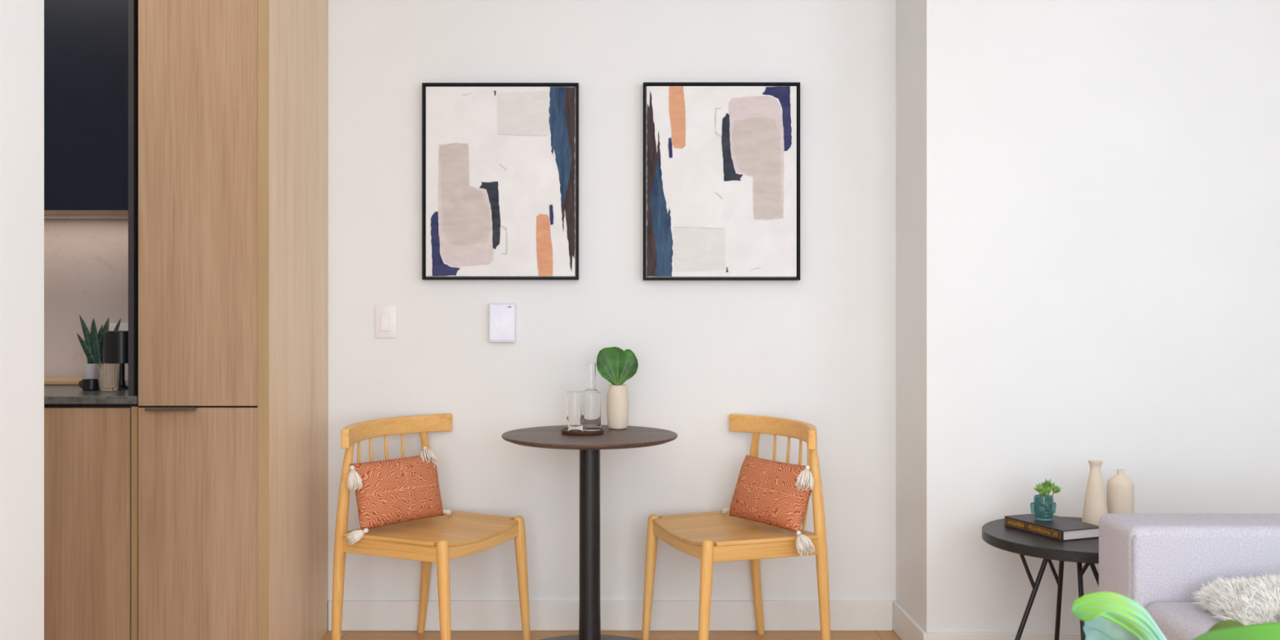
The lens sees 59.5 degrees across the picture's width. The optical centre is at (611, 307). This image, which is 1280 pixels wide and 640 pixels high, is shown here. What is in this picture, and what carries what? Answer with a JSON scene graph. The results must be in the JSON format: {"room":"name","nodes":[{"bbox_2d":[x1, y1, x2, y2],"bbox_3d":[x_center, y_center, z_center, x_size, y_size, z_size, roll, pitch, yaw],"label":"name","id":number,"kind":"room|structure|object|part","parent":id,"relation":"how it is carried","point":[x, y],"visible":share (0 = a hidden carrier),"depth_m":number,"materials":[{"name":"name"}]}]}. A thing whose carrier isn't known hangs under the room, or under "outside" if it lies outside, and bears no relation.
{"room":"dining room","nodes":[
{"label":"dining room","id":0,"kind":"room"},
{"bbox_2d":[0,0,44,639],"bbox_3d":[-1.241,-0.184,-0.150,0.150,2.700,4.900,0,0,0],"label":"wall","id":1,"kind":"structure","parent":0,"point":[21,21],"depth_m":2.21,"materials":[{"name":"paint"}]},
{"bbox_2d":[44,218,128,381],"bbox_3d":[-2.323,-0.027,4.037,1.750,0.586,0.013,0,0,0],"label":"backsplash","id":2,"kind":"structure","parent":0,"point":[86,260],"depth_m":4.03,"materials":[{"name":"stone"}]},
{"bbox_2d":[108,323,128,330],"bbox_3d":[-1.764,0.093,4.027,0.116,0.070,0.008,0,0,0],"label":"power outlet","id":3,"kind":"object","parent":2,"relation":"attached to","point":[123,326],"visible":0.19,"depth_m":4.03,"materials":[{"name":"white plastic"}]},
{"bbox_2d":[44,0,137,395],"bbox_3d":[-2.315,-0.629,3.697,1.766,1.790,0.691,0,0,0],"label":"upper cabinet","id":4,"kind":"object","parent":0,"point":[91,46],"visible":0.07,"depth_m":3.70,"materials":[{"name":"blue paint"}]},
{"bbox_3d":[-1.899,-0.921,3.709,0.896,1.201,0.019,0,0,0],"label":"door","id":5,"kind":"part","parent":4,"relation":"part of","materials":[{"name":"blue paint"}]},
{"bbox_3d":[-1.440,-0.629,3.697,0.016,1.790,0.691,0,0,0],"label":"panel","id":6,"kind":"part","parent":4,"relation":"part of","materials":[{"name":"brown wood"}]},
{"bbox_2d":[320,630,901,639],"bbox_3d":[-0.050,1.206,0.723,6.700,0.080,7.045,0,0,0],"label":"floor","id":7,"kind":"structure","parent":0,"point":[345,635],"depth_m":3.98,"materials":[{"name":"brown wood"}]},
{"bbox_2d":[44,404,140,639],"bbox_3d":[-2.305,0.728,3.688,1.769,0.876,0.709,0,0,0],"label":"base cabinet","id":8,"kind":"object","parent":7,"relation":"on","point":[91,451],"visible":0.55,"depth_m":3.35,"materials":[{"name":"brown wood"}]},
{"bbox_2d":[44,381,137,404],"bbox_3d":[-2.309,0.278,3.692,1.778,0.023,0.701,0,0,0],"label":"countertop","id":9,"kind":"structure","parent":8,"relation":"on","point":[53,394],"depth_m":3.34,"materials":[{"name":"grey stone"}]},
{"bbox_2d":[44,377,84,385],"bbox_3d":[-2.132,0.258,3.910,0.636,0.016,0.180,0,0,0],"label":"cutting board","id":10,"kind":"object","parent":9,"relation":"on","point":[47,380],"visible":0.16,"depth_m":3.82,"materials":[{"name":"brown wood"}]},
{"bbox_2d":[78,378,97,391],"bbox_3d":[-1.668,0.248,3.586,0.059,0.034,0.055,0,0,41],"label":"cup","id":11,"kind":"object","parent":9,"relation":"on","point":[87,384],"visible":0.92,"depth_m":3.56,"materials":[{"name":"black ceramic"}]},
{"bbox_2d":[76,315,120,379],"bbox_3d":[-1.704,0.145,3.720,0.149,0.240,0.052,0,0,0],"label":"snake plant","id":12,"kind":"object","parent":9,"relation":"on","point":[92,346],"visible":0.82,"depth_m":3.71,"materials":[{"name":"green plant"}]},
{"bbox_3d":[-1.727,0.226,3.720,0.052,0.078,0.052,0,0,0],"label":"pot","id":13,"kind":"part","parent":12,"relation":"part of","materials":[{"name":"white ceramic"}]},
{"bbox_2d":[97,362,119,391],"bbox_3d":[-1.607,0.222,3.575,0.068,0.087,0.068,0,0,0],"label":"tumbler","id":14,"kind":"object","parent":9,"relation":"on","point":[108,373],"visible":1,"depth_m":3.55,"materials":[{"name":"beige wood"}]},
{"bbox_2d":[102,330,128,388],"bbox_3d":[-1.602,0.172,3.660,0.112,0.188,0.112,0,0,0],"label":"table lamp","id":15,"kind":"object","parent":9,"relation":"on","point":[115,343],"visible":0.7,"depth_m":3.61,"materials":[{"name":"black metal"}]},
{"bbox_3d":[-1.602,0.130,3.660,0.112,0.104,0.112,0,0,0],"label":"lamp shade","id":16,"kind":"part","parent":15,"relation":"part of","materials":[{"name":"black ceramic"}]},
{"bbox_2d":[137,0,328,639],"bbox_3d":[-1.221,-0.179,3.688,0.394,2.690,0.711,0,0,0],"label":"tall cabinet","id":17,"kind":"object","parent":7,"relation":"on","point":[233,95],"visible":1,"depth_m":3.35,"materials":[{"name":"brown wood"}]},
{"bbox_3d":[-1.314,0.304,3.341,0.151,0.010,0.018,0,0,0],"label":"handle","id":18,"kind":"part","parent":17,"relation":"part of","materials":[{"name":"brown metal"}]},
{"bbox_3d":[-1.238,0.689,3.360,0.358,0.775,0.020,0,0,0],"label":"door","id":19,"kind":"part","parent":17,"relation":"part of","materials":[{"name":"brown wood"}]},
{"bbox_3d":[-1.238,-0.613,3.360,0.358,1.817,0.020,0,0,0],"label":"door","id":20,"kind":"part","parent":17,"relation":"part of","materials":[{"name":"brown wood"}]},
{"bbox_3d":[-1.041,-0.179,3.694,0.034,2.690,0.698,0,0,0],"label":"panel","id":21,"kind":"part","parent":17,"relation":"part of","materials":[{"name":"brown wood"}]},
{"bbox_2d":[331,413,530,639],"bbox_3d":[-0.597,0.775,3.719,0.481,0.784,0.587,0,0,27],"label":"dining chair","id":22,"kind":"object","parent":7,"relation":"on","point":[439,540],"visible":0.8,"depth_m":3.64,"materials":[{"name":"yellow wood"}]},
{"bbox_3d":[-0.865,0.801,3.606,0.073,0.732,0.057,0,0,-17],"label":"leg","id":23,"kind":"part","parent":22,"relation":"part of","materials":[{"name":"brown wood"}]},
{"bbox_3d":[-0.756,0.414,3.800,0.125,0.062,0.587,0,0,27],"label":"rail","id":24,"kind":"part","parent":22,"relation":"part of","materials":[{"name":"brown wood"}]},
{"bbox_2d":[346,446,453,545],"bbox_3d":[-0.704,0.612,3.714,0.122,0.271,0.479,0,0,39],"label":"cushion","id":25,"kind":"object","parent":22,"relation":"on","point":[401,490],"visible":1,"depth_m":3.65,"materials":[{"name":"fabric"}]},
{"bbox_3d":[-0.663,0.801,4.002,0.057,0.732,0.073,0,0,-19],"label":"leg","id":26,"kind":"part","parent":22,"relation":"part of","materials":[{"name":"brown wood"}]},
{"bbox_3d":[-0.589,0.737,3.715,0.405,0.032,0.497,0,0,27],"label":"seat","id":27,"kind":"part","parent":22,"relation":"part of","materials":[{"name":"brown wood"}]},
{"bbox_3d":[-0.510,0.940,3.424,0.058,0.453,0.041,0,0,27],"label":"leg","id":28,"kind":"part","parent":22,"relation":"part of","materials":[{"name":"brown wood"}]},
{"bbox_3d":[-0.307,0.940,3.823,0.058,0.453,0.041,0,0,27],"label":"leg","id":29,"kind":"part","parent":22,"relation":"part of","materials":[{"name":"brown wood"}]},
{"bbox_2d":[501,424,677,639],"bbox_3d":[-0.072,0.791,3.675,0.576,0.750,0.576,0,0,0],"label":"round table","id":30,"kind":"object","parent":7,"relation":"on","point":[589,446],"visible":0.93,"depth_m":3.64,"materials":[{"name":"brown wood"}]},
{"bbox_2d":[560,427,604,435],"bbox_3d":[-0.097,0.409,3.700,0.145,0.013,0.145,0,0,0],"label":"tray","id":31,"kind":"object","parent":30,"relation":"on","point":[565,430],"visible":0.64,"depth_m":3.64,"materials":[{"name":"brown wood"}]},
{"bbox_2d":[566,391,584,431],"bbox_3d":[-0.119,0.342,3.665,0.059,0.132,0.059,0,0,0],"label":"drinking glass","id":32,"kind":"object","parent":31,"relation":"on","point":[575,399],"visible":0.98,"depth_m":3.64,"materials":[{"name":"clear glass"}]},
{"bbox_2d":[582,363,600,431],"bbox_3d":[-0.069,0.297,3.728,0.066,0.222,0.066,0,0,0],"label":"carafe","id":33,"kind":"object","parent":31,"relation":"on","point":[592,420],"visible":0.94,"depth_m":3.70,"materials":[{"name":"clear glass"}]},
{"bbox_2d":[606,384,628,429],"bbox_3d":[0.020,0.341,3.835,0.076,0.150,0.076,0,0,0],"label":"vase","id":34,"kind":"object","parent":30,"relation":"on","point":[617,399],"visible":0.98,"depth_m":3.80,"materials":[{"name":"beige ceramic"}]},
{"bbox_2d":[596,346,638,386],"bbox_3d":[0.019,0.268,3.818,0.142,0.265,0.046,0,0,0],"label":"leaf","id":35,"kind":"object","parent":34,"relation":"in","point":[615,365],"visible":0.99,"depth_m":3.81,"materials":[{"name":"green plant"}]},
{"bbox_2d":[641,413,831,639],"bbox_3d":[0.407,0.775,3.712,0.481,0.784,0.587,0,0,-20],"label":"dining chair","id":36,"kind":"object","parent":7,"relation":"on","point":[712,537],"visible":0.84,"depth_m":3.62,"materials":[{"name":"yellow wood"}]},
{"bbox_3d":[0.133,0.940,3.851,0.058,0.453,0.041,0,0,-20],"label":"leg","id":37,"kind":"part","parent":36,"relation":"part of","materials":[{"name":"brown wood"}]},
{"bbox_3d":[0.285,0.940,3.429,0.058,0.453,0.041,0,0,-20],"label":"leg","id":38,"kind":"part","parent":36,"relation":"part of","materials":[{"name":"brown wood"}]},
{"bbox_3d":[0.399,0.737,3.709,0.405,0.032,0.497,0,0,-20],"label":"seat","id":39,"kind":"part","parent":36,"relation":"part of","materials":[{"name":"brown wood"}]},
{"bbox_3d":[0.508,0.801,3.985,0.057,0.732,0.073,0,0,26],"label":"leg","id":40,"kind":"part","parent":36,"relation":"part of","materials":[{"name":"brown wood"}]},
{"bbox_2d":[720,455,815,556],"bbox_3d":[0.531,0.633,3.687,0.150,0.281,0.521,0,0,-25],"label":"cushion","id":41,"kind":"object","parent":36,"relation":"on","point":[777,494],"visible":1,"depth_m":3.62,"materials":[{"name":"fabric"}]},
{"bbox_3d":[0.575,0.414,3.773,0.125,0.062,0.587,0,0,-20],"label":"rail","id":42,"kind":"part","parent":36,"relation":"part of","materials":[{"name":"brown wood"}]},
{"bbox_3d":[0.659,0.801,3.567,0.073,0.732,0.057,0,0,24],"label":"leg","id":43,"kind":"part","parent":36,"relation":"part of","materials":[{"name":"brown wood"}]},
{"bbox_2d":[982,516,1098,639],"bbox_3d":[1.375,0.916,3.300,0.541,0.500,0.541,0,0,0],"label":"side table","id":44,"kind":"object","parent":7,"relation":"on","point":[995,533],"visible":0.52,"depth_m":3.21,"materials":[{"name":"black wood"}]},
{"bbox_3d":[1.212,0.930,3.298,0.180,0.471,0.014,0,0,-1],"label":"leg","id":45,"kind":"part","parent":44,"relation":"part of","materials":[{"name":"black metal"}]},
{"bbox_2d":[1004,513,1098,541],"bbox_3d":[1.308,0.650,3.324,0.151,0.030,0.241,0,0,-21],"label":"book","id":46,"kind":"object","parent":44,"relation":"on","point":[1060,528],"visible":0.96,"depth_m":3.26,"materials":[{"name":"paper"}]},
{"bbox_2d":[1030,478,1061,520],"bbox_3d":[1.301,0.574,3.352,0.072,0.121,0.071,0,0,-42],"label":"potted succulent","id":47,"kind":"object","parent":46,"relation":"on","point":[1043,507],"visible":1,"depth_m":3.34,"materials":[{"name":"teal ceramic"}]},
{"bbox_3d":[1.373,0.930,3.441,0.014,0.471,0.184,0,0,13],"label":"leg","id":48,"kind":"part","parent":44,"relation":"part of","materials":[{"name":"black metal"}]},
{"bbox_3d":[1.330,0.930,3.159,0.014,0.471,0.184,0,0,14],"label":"leg","id":49,"kind":"part","parent":44,"relation":"part of","materials":[{"name":"black metal"}]},
{"bbox_3d":[1.484,0.930,3.301,0.200,0.471,0.015,0,0,0],"label":"leg","id":50,"kind":"part","parent":44,"relation":"part of","materials":[{"name":"black metal"}]},
{"bbox_2d":[1081,459,1107,525],"bbox_3d":[1.468,0.566,3.400,0.076,0.200,0.076,0,0,0],"label":"vase","id":51,"kind":"object","parent":44,"relation":"on","point":[1095,506],"visible":0.86,"depth_m":3.38,"materials":[{"name":"beige ceramic"}]},
{"bbox_2d":[1106,468,1133,513],"bbox_3d":[1.557,0.581,3.430,0.077,0.169,0.077,0,0,0],"label":"vase","id":52,"kind":"object","parent":44,"relation":"on","point":[1120,488],"visible":0.77,"depth_m":3.40,"materials":[{"name":"beige ceramic"}]},
{"bbox_2d":[1071,591,1279,639],"bbox_3d":[0.727,0.738,1.229,0.411,0.856,0.415,0,0,0],"label":"leafy plant","id":53,"kind":"object","parent":7,"relation":"on","point":[1105,615],"visible":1,"depth_m":1.30,"materials":[{"name":"green plant"}]},
{"bbox_2d":[1098,513,1279,639],"bbox_3d":[1.754,0.839,1.698,1.092,0.655,2.205,0,0,0],"label":"sofa","id":54,"kind":"object","parent":7,"relation":"on","point":[1156,561],"visible":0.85,"depth_m":2.60,"materials":[{"name":"grey fabric"}]},
{"bbox_2d":[1145,602,1223,639],"bbox_3d":[1.640,0.771,1.699,0.840,0.190,1.798,0,0,0],"label":"seat cushion","id":55,"kind":"object","parent":54,"relation":"on","point":[1176,620],"depth_m":2.46,"materials":[{"name":"grey fabric"}]},
{"bbox_2d":[1191,572,1279,625],"bbox_3d":[1.615,0.621,2.334,0.684,0.106,0.537,0,0,7],"label":"cushion","id":56,"kind":"object","parent":54,"relation":"on","point":[1246,602],"visible":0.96,"depth_m":2.40,"materials":[{"name":"white fur"}]},
{"bbox_2d":[328,0,896,601],"bbox_3d":[-1.187,-0.184,4.145,4.426,2.700,0.200,0,0,0],"label":"wall","id":57,"kind":"structure","parent":0,"point":[819,348],"depth_m":4.04,"materials":[{"name":"paint"}]},
{"bbox_2d":[375,305,396,337],"bbox_3d":[-0.815,0.052,4.038,0.078,0.118,0.012,0,0,0],"label":"light switch","id":58,"kind":"object","parent":57,"relation":"attached to","point":[385,315],"visible":1,"depth_m":4.04,"materials":[{"name":"white plastic"}]},
{"bbox_2d":[422,82,578,279],"bbox_3d":[-0.399,-0.451,4.026,0.560,0.704,0.036,0,0,0],"label":"framed painting","id":59,"kind":"object","parent":57,"relation":"attached to","point":[499,158],"visible":1,"depth_m":4.01,"materials":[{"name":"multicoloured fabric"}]},
{"bbox_2d":[488,303,515,342],"bbox_3d":[-0.394,0.057,4.029,0.094,0.138,0.030,0,0,0],"label":"wall control panel","id":60,"kind":"object","parent":57,"relation":"attached to","point":[502,317],"visible":1,"depth_m":4.01,"materials":[{"name":"white plastic"}]},
{"bbox_2d":[328,600,893,631],"bbox_3d":[-0.005,1.112,4.038,2.034,0.108,0.014,0,0,0],"label":"baseboard","id":61,"kind":"structure","parent":57,"relation":"attached to","point":[357,615],"depth_m":4.03,"materials":[{"name":"paint"}]},
{"bbox_2d":[643,82,799,279],"bbox_3d":[0.394,-0.451,4.026,0.562,0.708,0.036,0,0,0],"label":"framed painting","id":62,"kind":"object","parent":57,"relation":"attached to","point":[723,158],"visible":1,"depth_m":4.01,"materials":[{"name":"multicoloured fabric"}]},
{"bbox_2d":[1030,494,1056,520],"bbox_3d":[1.292,0.600,3.348,0.077,0.070,0.064,0,0,0],"label":"pot","id":63,"kind":"object","parent":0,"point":[1043,507],"depth_m":3.33,"materials":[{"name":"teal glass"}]},
{"bbox_2d":[896,0,1279,632],"bbox_3d":[2.163,-0.184,3.947,2.274,2.700,0.595,0,0,0],"label":"wall","id":64,"kind":"structure","parent":0,"point":[1088,191],"depth_m":3.65,"materials":[{"name":"paint"}]},
{"bbox_2d":[892,600,927,639],"bbox_3d":[1.019,1.112,3.841,0.014,0.108,0.409,0,0,0],"label":"baseboard","id":65,"kind":"structure","parent":64,"relation":"attached to","point":[904,626],"depth_m":3.87,"materials":[{"name":"paint"}]},
{"bbox_2d":[927,631,1080,639],"bbox_3d":[2.063,1.112,3.643,2.074,0.108,0.014,0,0,0],"label":"baseboard","id":66,"kind":"structure","parent":64,"relation":"attached to","point":[931,635],"depth_m":3.64,"materials":[{"name":"paint"}]}
]}

